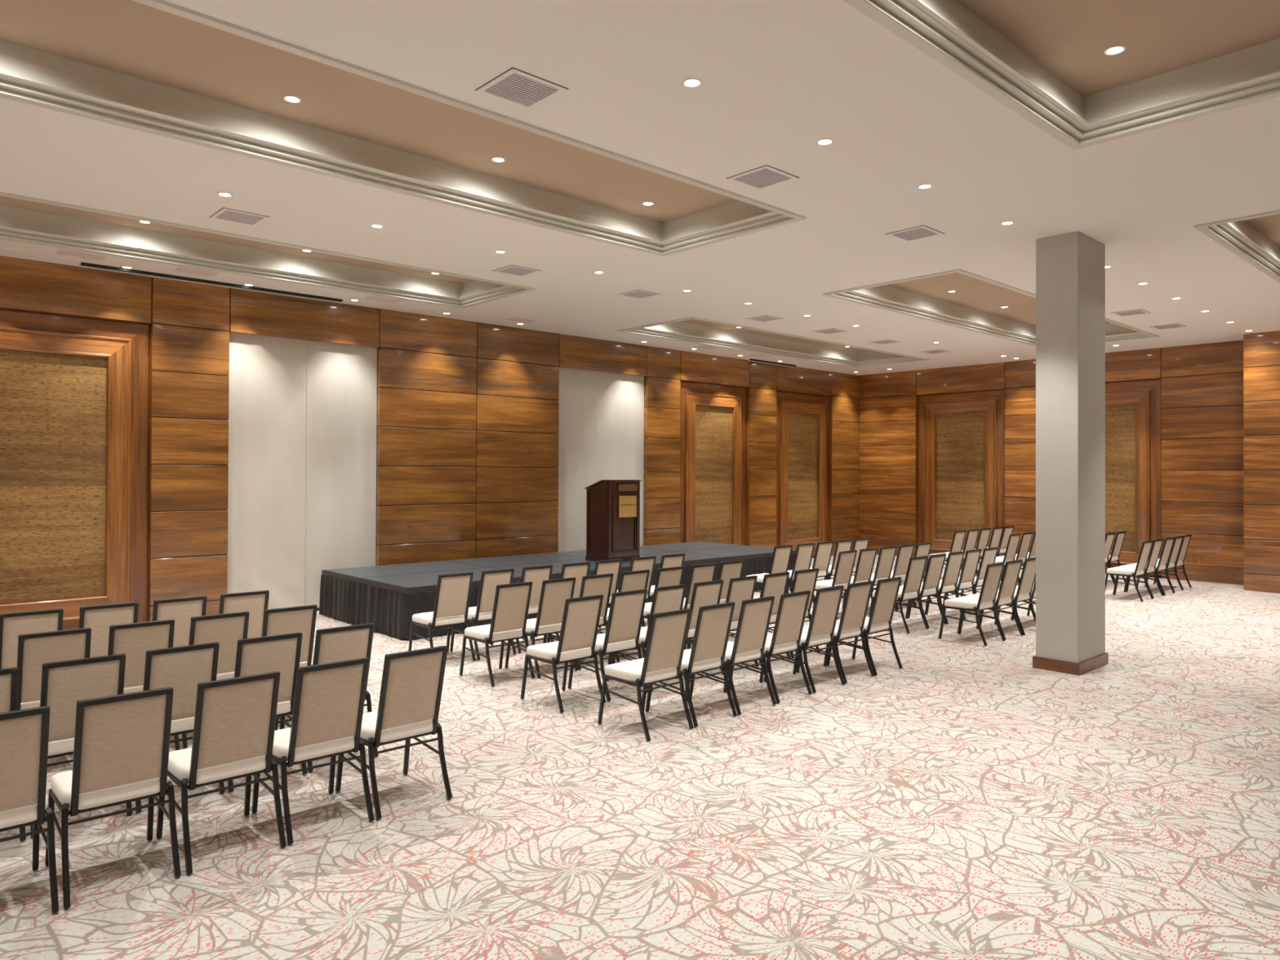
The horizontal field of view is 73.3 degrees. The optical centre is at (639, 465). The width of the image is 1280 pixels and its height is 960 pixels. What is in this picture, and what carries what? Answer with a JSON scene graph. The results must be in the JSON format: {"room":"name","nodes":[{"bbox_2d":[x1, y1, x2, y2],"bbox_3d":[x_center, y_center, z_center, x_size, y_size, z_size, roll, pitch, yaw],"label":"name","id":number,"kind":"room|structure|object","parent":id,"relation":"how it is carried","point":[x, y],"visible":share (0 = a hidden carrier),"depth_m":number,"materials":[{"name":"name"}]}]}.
{"room":"hotel conference hall","nodes":[
{"label":"hotel conference hall","id":0,"kind":"room"},
{"bbox_2d":[0,255,859,621],"bbox_3d":[-3.514,-0.118,12.692,24.023,4.257,0.220,1,-1,-43],"label":"wall","id":1,"kind":"structure","parent":0,"point":[468,411],"depth_m":12.88,"materials":[{"name":"brown wood"}]},
{"bbox_2d":[0,307,151,630],"bbox_3d":[-6.675,0.131,9.698,2.040,3.690,0.099,1,-1,-43],"label":"door","id":2,"kind":"structure","parent":1,"relation":"in","point":[75,391],"depth_m":9.88,"materials":[{"name":"brown wood"}]},
{"bbox_2d":[226,332,377,611],"bbox_3d":[-4.555,0.129,11.714,2.070,3.740,0.046,1,-1,-43],"label":"wall panel","id":3,"kind":"object","parent":1,"relation":"attached to","point":[302,420],"visible":0.92,"depth_m":11.64,"materials":[{"name":"white paint"}]},
{"bbox_2d":[557,367,644,551],"bbox_3d":[-0.686,0.170,15.277,2.070,3.740,0.046,1,-1,-43],"label":"wall panel","id":4,"kind":"object","parent":1,"relation":"attached to","point":[601,437],"visible":0.68,"depth_m":15.12,"materials":[{"name":"white paint"}]},
{"bbox_2d":[679,380,749,545],"bbox_3d":[1.493,0.218,17.221,2.030,3.690,0.099,1,-1,-43],"label":"door","id":5,"kind":"structure","parent":1,"relation":"in","point":[714,454],"depth_m":17.25,"materials":[{"name":"brown wood"}]},
{"bbox_2d":[775,390,831,558],"bbox_3d":[3.649,0.241,19.205,2.030,3.690,0.099,1,-1,-43],"label":"door","id":6,"kind":"structure","parent":1,"relation":"in","point":[803,442],"depth_m":19.26,"materials":[{"name":"brown wood"}]},
{"bbox_2d":[0,554,1279,959],"bbox_3d":[2.788,2.044,5.860,24.073,0.120,18.856,1,-1,-43],"label":"floor","id":7,"kind":"structure","parent":0,"point":[968,799],"depth_m":4.67,"materials":[{"name":"carpet"}]},
{"bbox_2d":[0,666,26,841],"bbox_3d":[-3.537,1.494,4.510,0.464,0.906,0.587,1,-1,-42],"label":"banquet chair","id":8,"kind":"object","parent":7,"relation":"on","point":[9,676],"visible":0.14,"depth_m":4.42,"materials":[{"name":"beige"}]},
{"bbox_2d":[0,706,58,913],"bbox_3d":[-2.879,1.491,3.786,0.464,0.906,0.587,1,-1,-42],"label":"banquet chair","id":9,"kind":"object","parent":7,"relation":"on","point":[24,733],"visible":1,"depth_m":3.70,"materials":[{"name":"beige fabric"}]},
{"bbox_2d":[0,608,63,669],"bbox_3d":[-4.565,1.503,6.388,0.464,0.906,0.587,1,-1,-42],"label":"banquet chair","id":10,"kind":"object","parent":7,"relation":"on","point":[13,624],"visible":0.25,"depth_m":6.16,"materials":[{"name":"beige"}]},
{"bbox_2d":[16,627,91,710],"bbox_3d":[-3.873,1.500,5.627,0.464,0.906,0.587,1,-1,-42],"label":"banquet chair","id":11,"kind":"object","parent":7,"relation":"on","point":[34,650],"visible":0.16,"depth_m":5.40,"materials":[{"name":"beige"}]},
{"bbox_2d":[30,653,132,837],"bbox_3d":[-3.186,1.497,4.846,0.464,0.906,0.587,1,-1,-42],"label":"banquet chair","id":12,"kind":"object","parent":7,"relation":"on","point":[64,683],"visible":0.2,"depth_m":4.64,"materials":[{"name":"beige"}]},
{"bbox_2d":[78,601,138,657],"bbox_3d":[-4.205,1.507,6.721,0.464,0.906,0.587,1,-1,-42],"label":"banquet chair","id":13,"kind":"object","parent":7,"relation":"on","point":[99,618],"visible":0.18,"depth_m":6.52,"materials":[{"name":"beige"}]},
{"bbox_2d":[44,687,181,908],"bbox_3d":[-2.525,1.494,4.121,0.464,0.906,0.587,1,-1,-42],"label":"banquet chair","id":14,"kind":"object","parent":7,"relation":"on","point":[122,746],"visible":1,"depth_m":3.95,"materials":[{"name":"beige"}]},
{"bbox_2d":[107,618,179,751],"bbox_3d":[-3.512,1.504,5.956,0.464,0.906,0.587,1,-1,-42],"label":"banquet chair","id":15,"kind":"object","parent":7,"relation":"on","point":[133,640],"visible":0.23,"depth_m":5.77,"materials":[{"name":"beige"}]},
{"bbox_2d":[151,595,207,647],"bbox_3d":[-3.848,1.511,7.053,0.464,0.906,0.587,1,-1,-43],"label":"banquet chair","id":16,"kind":"object","parent":7,"relation":"on","point":[181,610],"visible":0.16,"depth_m":6.88,"materials":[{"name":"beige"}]},
{"bbox_2d":[135,642,225,813],"bbox_3d":[-2.829,1.501,5.175,0.464,0.906,0.587,1,-1,-42],"label":"banquet chair","id":17,"kind":"object","parent":7,"relation":"on","point":[182,668],"visible":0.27,"depth_m":5.01,"materials":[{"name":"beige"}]},
{"bbox_2d":[182,611,249,748],"bbox_3d":[-3.158,1.508,6.294,0.464,0.906,0.587,1,-1,-42],"label":"banquet chair","id":18,"kind":"object","parent":7,"relation":"on","point":[225,629],"visible":0.27,"depth_m":6.13,"materials":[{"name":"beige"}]},
{"bbox_2d":[155,671,286,875],"bbox_3d":[-2.162,1.498,4.442,0.464,0.906,0.587,1,-1,-43],"label":"banquet chair","id":19,"kind":"object","parent":7,"relation":"on","point":[235,717],"visible":0.96,"depth_m":4.28,"materials":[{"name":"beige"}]},
{"bbox_2d":[218,590,269,638],"bbox_3d":[-3.486,1.515,7.393,0.464,0.906,0.587,1,-1,-42],"label":"banquet chair","id":20,"kind":"object","parent":7,"relation":"on","point":[255,602],"visible":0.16,"depth_m":7.24,"materials":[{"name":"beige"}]},
{"bbox_2d":[227,631,307,791],"bbox_3d":[-2.461,1.505,5.496,0.464,0.906,0.587,1,-1,-42],"label":"banquet chair","id":21,"kind":"object","parent":7,"relation":"on","point":[281,653],"visible":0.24,"depth_m":5.34,"materials":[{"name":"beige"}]},
{"bbox_2d":[262,604,317,666],"bbox_3d":[-2.789,1.512,6.622,0.464,0.906,0.587,1,-1,-42],"label":"banquet chair","id":22,"kind":"object","parent":7,"relation":"on","point":[302,619],"visible":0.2,"depth_m":6.45,"materials":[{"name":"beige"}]},
{"bbox_2d":[251,657,374,844],"bbox_3d":[-1.814,1.502,4.774,0.464,0.906,0.587,1,-1,-42],"label":"banquet chair","id":23,"kind":"object","parent":7,"relation":"on","point":[328,706],"visible":0.9,"depth_m":4.61,"materials":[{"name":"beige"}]},
{"bbox_2d":[279,622,378,772],"bbox_3d":[-2.114,1.509,5.834,0.464,0.906,0.587,1,-1,-42],"label":"banquet chair","id":24,"kind":"object","parent":7,"relation":"on","point":[336,644],"visible":0.25,"depth_m":5.64,"materials":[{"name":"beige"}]},
{"bbox_2d":[335,645,452,819],"bbox_3d":[-1.458,1.506,5.098,0.464,0.906,0.587,1,-1,-42],"label":"banquet chair","id":25,"kind":"object","parent":7,"relation":"on","point":[412,681],"visible":0.92,"depth_m":4.93,"materials":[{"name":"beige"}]},
{"bbox_2d":[408,572,475,661],"bbox_3d":[-2.018,1.531,8.768,0.464,0.906,0.587,1,-1,-42],"label":"banquet chair","id":26,"kind":"object","parent":7,"relation":"on","point":[452,598],"visible":0.92,"depth_m":8.61,"materials":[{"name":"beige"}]},
{"bbox_2d":[449,568,516,660],"bbox_3d":[-1.656,1.535,9.094,0.464,0.906,0.587,1,-1,-42],"label":"banquet chair","id":27,"kind":"object","parent":7,"relation":"on","point":[483,611],"visible":0.58,"depth_m":8.88,"materials":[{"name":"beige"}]},
{"bbox_2d":[459,581,535,686],"bbox_3d":[-1.329,1.528,8.026,0.464,0.906,0.587,1,-1,-43],"label":"banquet chair","id":28,"kind":"object","parent":7,"relation":"on","point":[512,601],"visible":0.98,"depth_m":7.87,"materials":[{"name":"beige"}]},
{"bbox_2d":[490,564,553,653],"bbox_3d":[-1.284,1.539,9.439,0.464,0.906,0.587,1,-1,-42],"label":"banquet chair","id":29,"kind":"object","parent":7,"relation":"on","point":[536,575],"visible":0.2,"depth_m":9.28,"materials":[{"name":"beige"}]},
{"bbox_2d":[504,577,577,678],"bbox_3d":[-0.954,1.532,8.357,0.464,0.906,0.587,1,-1,-42],"label":"banquet chair","id":30,"kind":"object","parent":7,"relation":"on","point":[554,593],"visible":0.66,"depth_m":8.17,"materials":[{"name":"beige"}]},
{"bbox_2d":[319,541,796,639],"bbox_3d":[-0.740,1.722,13.088,7.435,0.596,2.433,1,-1,-43],"label":"stage","id":31,"kind":"object","parent":7,"relation":"on","point":[388,597],"visible":0.41,"depth_m":11.23,"materials":[{"name":"black fabric"}]},
{"bbox_2d":[584,480,640,561],"bbox_3d":[-0.405,0.821,12.953,0.657,1.206,0.542,1,-1,-43],"label":"lectern","id":32,"kind":"object","parent":31,"relation":"on","point":[612,506],"visible":0.98,"depth_m":12.76,"materials":[{"name":"brown wood"}]},
{"bbox_2d":[529,561,591,639],"bbox_3d":[-0.893,1.543,9.786,0.464,0.906,0.587,1,-1,-42],"label":"banquet chair","id":33,"kind":"object","parent":7,"relation":"on","point":[579,570],"visible":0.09,"depth_m":9.62,"materials":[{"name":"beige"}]},
{"bbox_2d":[520,594,605,713],"bbox_3d":[-0.640,1.525,7.199,0.464,0.906,0.587,1,-1,-43],"label":"banquet chair","id":34,"kind":"object","parent":7,"relation":"on","point":[581,615],"visible":1,"depth_m":7.05,"materials":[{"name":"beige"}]},
{"bbox_2d":[546,573,615,670],"bbox_3d":[-0.602,1.536,8.696,0.464,0.906,0.587,1,-1,-42],"label":"banquet chair","id":35,"kind":"object","parent":7,"relation":"on","point":[596,584],"visible":0.3,"depth_m":8.54,"materials":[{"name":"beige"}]},
{"bbox_2d":[567,589,648,701],"bbox_3d":[-0.272,1.529,7.551,0.464,0.906,0.587,1,-1,-42],"label":"banquet chair","id":36,"kind":"object","parent":7,"relation":"on","point":[626,611],"visible":0.84,"depth_m":7.38,"materials":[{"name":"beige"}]},
{"bbox_2d":[593,559,622,608],"bbox_3d":[-0.544,1.547,10.113,0.464,0.906,0.587,1,-1,-43],"label":"banquet chair","id":37,"kind":"object","parent":7,"relation":"on","point":[606,566],"visible":0.15,"depth_m":9.96,"materials":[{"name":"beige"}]},
{"bbox_2d":[597,569,649,662],"bbox_3d":[-0.234,1.540,9.035,0.464,0.906,0.587,1,-1,-42],"label":"banquet chair","id":38,"kind":"object","parent":7,"relation":"on","point":[636,580],"visible":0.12,"depth_m":8.84,"materials":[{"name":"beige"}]},
{"bbox_2d":[598,555,656,628],"bbox_3d":[-0.140,1.551,10.476,0.464,0.906,0.587,1,-1,-42],"label":"banquet chair","id":39,"kind":"object","parent":7,"relation":"on","point":[644,562],"visible":0.21,"depth_m":10.32,"materials":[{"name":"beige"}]},
{"bbox_2d":[597,608,693,741],"bbox_3d":[0.045,1.522,6.493,0.464,0.906,0.587,1,-1,-42],"label":"banquet chair","id":40,"kind":"object","parent":7,"relation":"on","point":[668,632],"visible":1,"depth_m":6.34,"materials":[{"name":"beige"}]},
{"bbox_2d":[609,584,686,691],"bbox_3d":[0.085,1.532,7.879,0.464,0.906,0.587,1,-1,-42],"label":"banquet chair","id":41,"kind":"object","parent":7,"relation":"on","point":[667,598],"visible":0.35,"depth_m":7.67,"materials":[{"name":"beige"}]},
{"bbox_2d":[640,566,686,648],"bbox_3d":[0.146,1.544,9.376,0.464,0.906,0.587,1,-1,-42],"label":"banquet chair","id":42,"kind":"object","parent":7,"relation":"on","point":[668,576],"visible":0.36,"depth_m":9.17,"materials":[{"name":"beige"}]},
{"bbox_2d":[649,553,684,598],"bbox_3d":[0.228,1.555,10.826,0.464,0.906,0.587,1,-1,-42],"label":"banquet chair","id":43,"kind":"object","parent":7,"relation":"on","point":[671,560],"visible":0.12,"depth_m":10.62,"materials":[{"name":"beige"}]},
{"bbox_2d":[644,601,737,727],"bbox_3d":[0.410,1.526,6.834,0.464,0.906,0.587,1,-1,-42],"label":"banquet chair","id":44,"kind":"object","parent":7,"relation":"on","point":[713,623],"visible":0.84,"depth_m":6.66,"materials":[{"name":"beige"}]},
{"bbox_2d":[682,563,716,642],"bbox_3d":[0.526,1.548,9.718,0.464,0.906,0.587,1,-1,-42],"label":"banquet chair","id":45,"kind":"object","parent":7,"relation":"on","point":[701,572],"visible":0.27,"depth_m":9.48,"materials":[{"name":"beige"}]},
{"bbox_2d":[684,579,724,682],"bbox_3d":[0.454,1.536,8.216,0.464,0.906,0.587,1,-1,-43],"label":"banquet chair","id":46,"kind":"object","parent":7,"relation":"on","point":[708,593],"visible":0.31,"depth_m":8.00,"materials":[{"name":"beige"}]},
{"bbox_2d":[686,575,759,666],"bbox_3d":[0.819,1.540,8.558,0.464,0.906,0.587,1,-1,-43],"label":"banquet chair","id":47,"kind":"object","parent":7,"relation":"on","point":[740,588],"visible":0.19,"depth_m":8.38,"materials":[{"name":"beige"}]},
{"bbox_2d":[717,560,744,604],"bbox_3d":[0.876,1.552,10.059,0.464,0.906,0.587,1,-1,-42],"label":"banquet chair","id":48,"kind":"object","parent":7,"relation":"on","point":[731,569],"visible":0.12,"depth_m":9.86,"materials":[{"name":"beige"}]},
{"bbox_2d":[689,595,776,715],"bbox_3d":[0.771,1.530,7.161,0.464,0.906,0.587,1,-1,-42],"label":"banquet chair","id":49,"kind":"object","parent":7,"relation":"on","point":[748,645],"visible":0.77,"depth_m":6.99,"materials":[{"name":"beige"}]},
{"bbox_2d":[729,571,791,666],"bbox_3d":[1.195,1.544,8.891,0.464,0.906,0.587,1,-1,-42],"label":"banquet chair","id":50,"kind":"object","parent":7,"relation":"on","point":[775,584],"visible":0.2,"depth_m":8.72,"materials":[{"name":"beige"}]},
{"bbox_2d":[746,544,792,593],"bbox_3d":[1.810,1.571,12.162,0.464,0.906,0.587,1,-1,-42],"label":"banquet chair","id":51,"kind":"object","parent":7,"relation":"on","point":[781,556],"visible":0.4,"depth_m":11.99,"materials":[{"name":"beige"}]},
{"bbox_2d":[728,590,812,703],"bbox_3d":[1.135,1.534,7.508,0.464,0.906,0.587,1,-1,-42],"label":"banquet chair","id":52,"kind":"object","parent":7,"relation":"on","point":[793,606],"visible":0.79,"depth_m":7.33,"materials":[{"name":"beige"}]},
{"bbox_2d":[768,568,820,658],"bbox_3d":[1.567,1.548,9.229,0.464,0.906,0.587,1,-1,-42],"label":"banquet chair","id":53,"kind":"object","parent":7,"relation":"on","point":[803,580],"visible":0.22,"depth_m":9.05,"materials":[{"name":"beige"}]},
{"bbox_2d":[785,542,814,604],"bbox_3d":[2.196,1.575,12.528,0.464,0.906,0.587,1,-1,-42],"label":"banquet chair","id":54,"kind":"object","parent":7,"relation":"on","point":[804,552],"visible":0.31,"depth_m":12.32,"materials":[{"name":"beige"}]},
{"bbox_2d":[763,585,844,693],"bbox_3d":[1.502,1.538,7.843,0.464,0.906,0.587,1,-1,-43],"label":"banquet chair","id":55,"kind":"object","parent":7,"relation":"on","point":[827,602],"visible":0.7,"depth_m":7.67,"materials":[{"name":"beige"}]},
{"bbox_2d":[787,541,834,598],"bbox_3d":[2.548,1.579,12.857,0.464,0.906,0.587,1,-1,-42],"label":"banquet chair","id":56,"kind":"object","parent":7,"relation":"on","point":[824,550],"visible":0.41,"depth_m":12.70,"materials":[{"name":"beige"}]},
{"bbox_2d":[811,539,853,580],"bbox_3d":[2.907,1.583,13.174,0.464,0.906,0.587,1,-1,-42],"label":"banquet chair","id":57,"kind":"object","parent":7,"relation":"on","point":[842,545],"visible":0.37,"depth_m":12.93,"materials":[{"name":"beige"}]},
{"bbox_2d":[813,550,857,619],"bbox_3d":[2.521,1.568,11.400,0.464,0.906,0.587,1,-1,-43],"label":"banquet chair","id":58,"kind":"object","parent":7,"relation":"on","point":[846,559],"visible":0.62,"depth_m":11.23,"materials":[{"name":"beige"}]},
{"bbox_2d":[795,581,875,684],"bbox_3d":[1.862,1.542,8.184,0.464,0.906,0.587,1,-1,-42],"label":"banquet chair","id":59,"kind":"object","parent":7,"relation":"on","point":[857,597],"visible":0.72,"depth_m":8.02,"materials":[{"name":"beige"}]},
{"bbox_2d":[828,547,877,608],"bbox_3d":[2.882,1.572,11.742,0.464,0.906,0.587,1,-1,-42],"label":"banquet chair","id":60,"kind":"object","parent":7,"relation":"on","point":[866,559],"visible":0.45,"depth_m":11.56,"materials":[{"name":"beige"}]},
{"bbox_2d":[826,577,902,675],"bbox_3d":[2.222,1.546,8.502,0.464,0.906,0.587,1,-1,-42],"label":"banquet chair","id":61,"kind":"object","parent":7,"relation":"on","point":[886,591],"visible":0.68,"depth_m":8.33,"materials":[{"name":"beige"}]},
{"bbox_2d":[851,546,897,610],"bbox_3d":[3.241,1.576,12.054,0.464,0.906,0.587,1,-1,-42],"label":"banquet chair","id":62,"kind":"object","parent":7,"relation":"on","point":[886,555],"visible":0.4,"depth_m":11.86,"materials":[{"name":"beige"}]},
{"bbox_2d":[871,543,915,609],"bbox_3d":[3.593,1.579,12.378,0.464,0.906,0.587,1,-1,-42],"label":"banquet chair","id":63,"kind":"object","parent":7,"relation":"on","point":[905,552],"visible":0.48,"depth_m":12.19,"materials":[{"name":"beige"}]},
{"bbox_2d":[868,555,928,633],"bbox_3d":[3.196,1.565,10.640,0.464,0.906,0.587,1,-1,-42],"label":"banquet chair","id":64,"kind":"object","parent":7,"relation":"on","point":[910,590],"visible":0.74,"depth_m":10.47,"materials":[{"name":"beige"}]},
{"bbox_2d":[896,553,946,627],"bbox_3d":[3.542,1.569,10.973,0.464,0.906,0.587,1,-1,-43],"label":"banquet chair","id":65,"kind":"object","parent":7,"relation":"on","point":[930,586],"visible":0.67,"depth_m":10.81,"materials":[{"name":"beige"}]},
{"bbox_2d":[907,551,965,624],"bbox_3d":[3.898,1.573,11.298,0.464,0.906,0.587,1,-1,-42],"label":"banquet chair","id":66,"kind":"object","parent":7,"relation":"on","point":[954,560],"visible":0.72,"depth_m":11.13,"materials":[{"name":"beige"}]},
{"bbox_2d":[924,530,966,573],"bbox_3d":[5.471,1.609,15.387,0.464,0.906,0.587,1,-1,-42],"label":"banquet chair","id":67,"kind":"object","parent":7,"relation":"on","point":[958,538],"visible":0.41,"depth_m":15.20,"materials":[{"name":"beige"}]},
{"bbox_2d":[927,548,982,619],"bbox_3d":[4.248,1.577,11.627,0.464,0.906,0.587,1,-1,-42],"label":"banquet chair","id":68,"kind":"object","parent":7,"relation":"on","point":[966,579],"visible":0.55,"depth_m":11.46,"materials":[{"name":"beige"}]},
{"bbox_2d":[942,528,979,574],"bbox_3d":[5.835,1.613,15.721,0.464,0.906,0.587,1,-1,-42],"label":"banquet chair","id":69,"kind":"object","parent":7,"relation":"on","point":[972,535],"visible":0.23,"depth_m":15.52,"materials":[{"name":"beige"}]},
{"bbox_2d":[938,562,1004,645],"bbox_3d":[3.834,1.562,9.922,0.464,0.906,0.587,1,-1,-42],"label":"banquet chair","id":70,"kind":"object","parent":7,"relation":"on","point":[986,600],"visible":1,"depth_m":9.79,"materials":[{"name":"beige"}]},
{"bbox_2d":[946,546,998,614],"bbox_3d":[4.606,1.580,11.948,0.464,0.906,0.587,1,-1,-42],"label":"banquet chair","id":71,"kind":"object","parent":7,"relation":"on","point":[988,556],"visible":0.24,"depth_m":11.73,"materials":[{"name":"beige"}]},
{"bbox_2d":[960,559,1023,639],"bbox_3d":[4.186,1.566,10.248,0.464,0.906,0.587,1,-1,-42],"label":"banquet chair","id":72,"kind":"object","parent":7,"relation":"on","point":[1005,596],"visible":0.69,"depth_m":10.09,"materials":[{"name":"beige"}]},
{"bbox_2d":[978,533,1021,583],"bbox_3d":[6.112,1.606,14.636,0.464,0.906,0.587,1,-1,-42],"label":"banquet chair","id":73,"kind":"object","parent":7,"relation":"on","point":[1014,539],"visible":0.43,"depth_m":14.45,"materials":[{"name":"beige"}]},
{"bbox_2d":[979,557,1035,635],"bbox_3d":[4.546,1.570,10.567,0.464,0.906,0.587,1,-1,-42],"label":"banquet chair","id":74,"kind":"object","parent":7,"relation":"on","point":[1024,592],"visible":0.62,"depth_m":10.38,"materials":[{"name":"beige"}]},
{"bbox_2d":[995,532,1033,581],"bbox_3d":[6.471,1.610,14.968,0.464,0.906,0.587,1,-1,-43],"label":"banquet chair","id":75,"kind":"object","parent":7,"relation":"on","point":[1024,544],"visible":0.38,"depth_m":14.79,"materials":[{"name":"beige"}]},
{"bbox_2d":[1105,531,1126,582],"bbox_3d":[8.268,1.619,15.305,0.464,0.906,0.587,1,-1,-42],"label":"banquet chair","id":76,"kind":"object","parent":7,"relation":"on","point":[1119,539],"visible":0.58,"depth_m":15.12,"materials":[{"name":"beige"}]},
{"bbox_2d":[1105,540,1153,601],"bbox_3d":[7.523,1.601,13.253,0.464,0.906,0.587,1,-1,-42],"label":"banquet chair","id":77,"kind":"object","parent":7,"relation":"on","point":[1140,570],"visible":0.98,"depth_m":13.12,"materials":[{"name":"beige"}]},
{"bbox_2d":[1115,538,1164,598],"bbox_3d":[7.889,1.605,13.595,0.464,0.906,0.587,1,-1,-42],"label":"banquet chair","id":78,"kind":"object","parent":7,"relation":"on","point":[1157,544],"visible":0.75,"depth_m":13.46,"materials":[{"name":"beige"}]},
{"bbox_2d":[1125,537,1174,595],"bbox_3d":[8.268,1.609,13.923,0.464,0.906,0.587,1,-1,-42],"label":"banquet chair","id":79,"kind":"object","parent":7,"relation":"on","point":[1162,565],"visible":0.68,"depth_m":13.75,"materials":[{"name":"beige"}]},
{"bbox_2d":[1137,535,1183,592],"bbox_3d":[8.616,1.613,14.248,0.464,0.906,0.587,1,-1,-43],"label":"banquet chair","id":80,"kind":"object","parent":7,"relation":"on","point":[1176,545],"visible":0.61,"depth_m":14.09,"materials":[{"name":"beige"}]},
{"bbox_2d":[1153,534,1191,587],"bbox_3d":[8.961,1.617,14.577,0.464,0.906,0.587,1,-1,-43],"label":"banquet chair","id":81,"kind":"object","parent":7,"relation":"on","point":[1186,539],"visible":0.59,"depth_m":14.42,"materials":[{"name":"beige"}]},
{"bbox_2d":[0,0,1279,375],"bbox_3d":[2.805,-2.273,5.892,24.073,0.001,18.856,1,-1,-43],"label":"ceiling","id":82,"kind":"structure","parent":0,"point":[779,77],"depth_m":6.82,"materials":[{"name":"white paint"}]},
{"bbox_2d":[54,248,109,261],"bbox_3d":[-6.048,-2.278,9.325,0.460,0.006,0.300,1,-1,-43],"label":"air vent","id":83,"kind":"object","parent":82,"relation":"attached to","point":[60,251],"visible":1,"depth_m":9.31,"materials":[{"name":"white metal"}]},
{"bbox_2d":[78,262,342,303],"bbox_3d":[-5.176,-2.248,10.696,3.060,0.043,0.072,1,-1,-43],"label":"ceiling track","id":84,"kind":"object","parent":82,"relation":"attached to","point":[84,264],"visible":1,"depth_m":10.53,"materials":[{"name":"black"}]},
{"bbox_2d":[208,207,270,226],"bbox_3d":[-3.679,-2.278,7.904,0.408,0.008,0.408,1,-1,-43],"label":"ceiling vent","id":85,"kind":"object","parent":82,"relation":"in","point":[224,214],"visible":1,"depth_m":7.89,"materials":[{"name":"grey metal"}]},
{"bbox_2d":[0,191,535,308],"bbox_3d":[-4.494,-2.433,9.193,7.013,0.348,1.748,1,-1,-43],"label":"ceiling tray","id":86,"kind":"object","parent":82,"relation":"attached to","point":[24,219],"visible":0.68,"depth_m":9.81,"materials":[{"name":"white paint"}]},
{"bbox_2d":[0,0,806,256],"bbox_3d":[-1.698,-2.444,6.157,7.013,0.348,1.878,1,-1,-43],"label":"ceiling tray","id":87,"kind":"object","parent":82,"relation":"attached to","point":[162,68],"visible":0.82,"depth_m":6.23,"materials":[{"name":"white paint"}]},
{"bbox_2d":[493,264,541,276],"bbox_3d":[-1.428,-2.254,9.977,0.408,0.008,0.408,1,-1,-43],"label":"ceiling vent","id":88,"kind":"object","parent":82,"relation":"in","point":[512,269],"visible":1,"depth_m":9.95,"materials":[{"name":"grey metal"}]},
{"bbox_2d":[474,66,568,110],"bbox_3d":[-0.721,-2.287,5.238,0.408,0.008,0.408,1,-1,-43],"label":"ceiling vent","id":89,"kind":"object","parent":82,"relation":"in","point":[516,86],"visible":1,"depth_m":5.22,"materials":[{"name":"white metal"}]},
{"bbox_2d":[726,164,799,190],"bbox_3d":[0.971,-2.268,6.796,0.408,0.008,0.408,1,-1,-43],"label":"ceiling vent","id":90,"kind":"object","parent":82,"relation":"in","point":[765,176],"visible":1,"depth_m":6.78,"materials":[{"name":"grey metal"}]},
{"bbox_2d":[617,316,928,367],"bbox_3d":[2.776,-2.355,15.895,6.968,0.348,1.738,1,-1,-43],"label":"ceiling tray","id":91,"kind":"object","parent":82,"relation":"attached to","point":[695,330],"visible":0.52,"depth_m":16.35,"materials":[{"name":"white paint"}]},
{"bbox_2d":[884,225,944,242],"bbox_3d":[2.678,-2.250,8.368,0.408,0.008,0.408,1,-1,-43],"label":"ceiling vent","id":92,"kind":"object","parent":82,"relation":"in","point":[922,232],"visible":1,"depth_m":8.35,"materials":[{"name":"grey metal"}]},
{"bbox_2d":[822,268,1159,346],"bbox_3d":[5.577,-2.366,12.860,6.978,0.348,1.878,1,-1,-43],"label":"ceiling tray","id":93,"kind":"object","parent":82,"relation":"attached to","point":[975,305],"visible":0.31,"depth_m":12.83,"materials":[{"name":"white paint"}]},
{"bbox_2d":[843,0,1279,150],"bbox_3d":[1.151,-2.456,3.075,7.028,0.348,1.878,1,-1,-43],"label":"ceiling tray","id":94,"kind":"object","parent":82,"relation":"attached to","point":[1046,61],"visible":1,"depth_m":5.23,"materials":[{"name":"white paint"}]},
{"bbox_2d":[1193,209,1279,283],"bbox_3d":[8.404,-2.378,9.746,7.018,0.348,1.868,1,-1,-43],"label":"ceiling tray","id":95,"kind":"object","parent":82,"relation":"attached to","point":[1254,238],"visible":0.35,"depth_m":9.01,"materials":[{"name":"white paint"}]},
{"bbox_2d":[858,340,1244,585],"bbox_3d":[7.967,-0.036,17.823,0.220,4.257,7.986,1,-1,-43],"label":"wall","id":96,"kind":"structure","parent":0,"point":[1202,402],"depth_m":16.06,"materials":[{"name":"brown wood"}]},
{"bbox_2d":[915,389,1004,563],"bbox_3d":[6.986,0.251,18.797,0.099,3.690,2.030,1,-1,-43],"label":"door","id":97,"kind":"structure","parent":96,"relation":"in","point":[960,436],"depth_m":18.84,"materials":[{"name":"brown wood"}]},
{"bbox_2d":[1105,378,1161,577],"bbox_3d":[8.964,0.243,16.649,0.099,3.690,2.030,1,-1,-43],"label":"door","id":98,"kind":"structure","parent":96,"relation":"in","point":[1133,408],"depth_m":16.27,"materials":[{"name":"brown wood"}]},
{"bbox_2d":[1032,231,1108,675],"bbox_3d":[4.327,-0.118,8.634,0.750,4.257,0.444,1,-1,-43],"label":"column","id":99,"kind":"structure","parent":0,"point":[1070,267],"depth_m":8.42,"materials":[{"name":"grey paint"}]},
{"bbox_2d":[1243,330,1279,593],"bbox_3d":[13.940,-0.066,10.604,0.773,4.257,10.714,1,-1,-43],"label":"wall","id":100,"kind":"structure","parent":0,"point":[1261,350],"depth_m":14.10,"materials":[{"name":"brown wood"}]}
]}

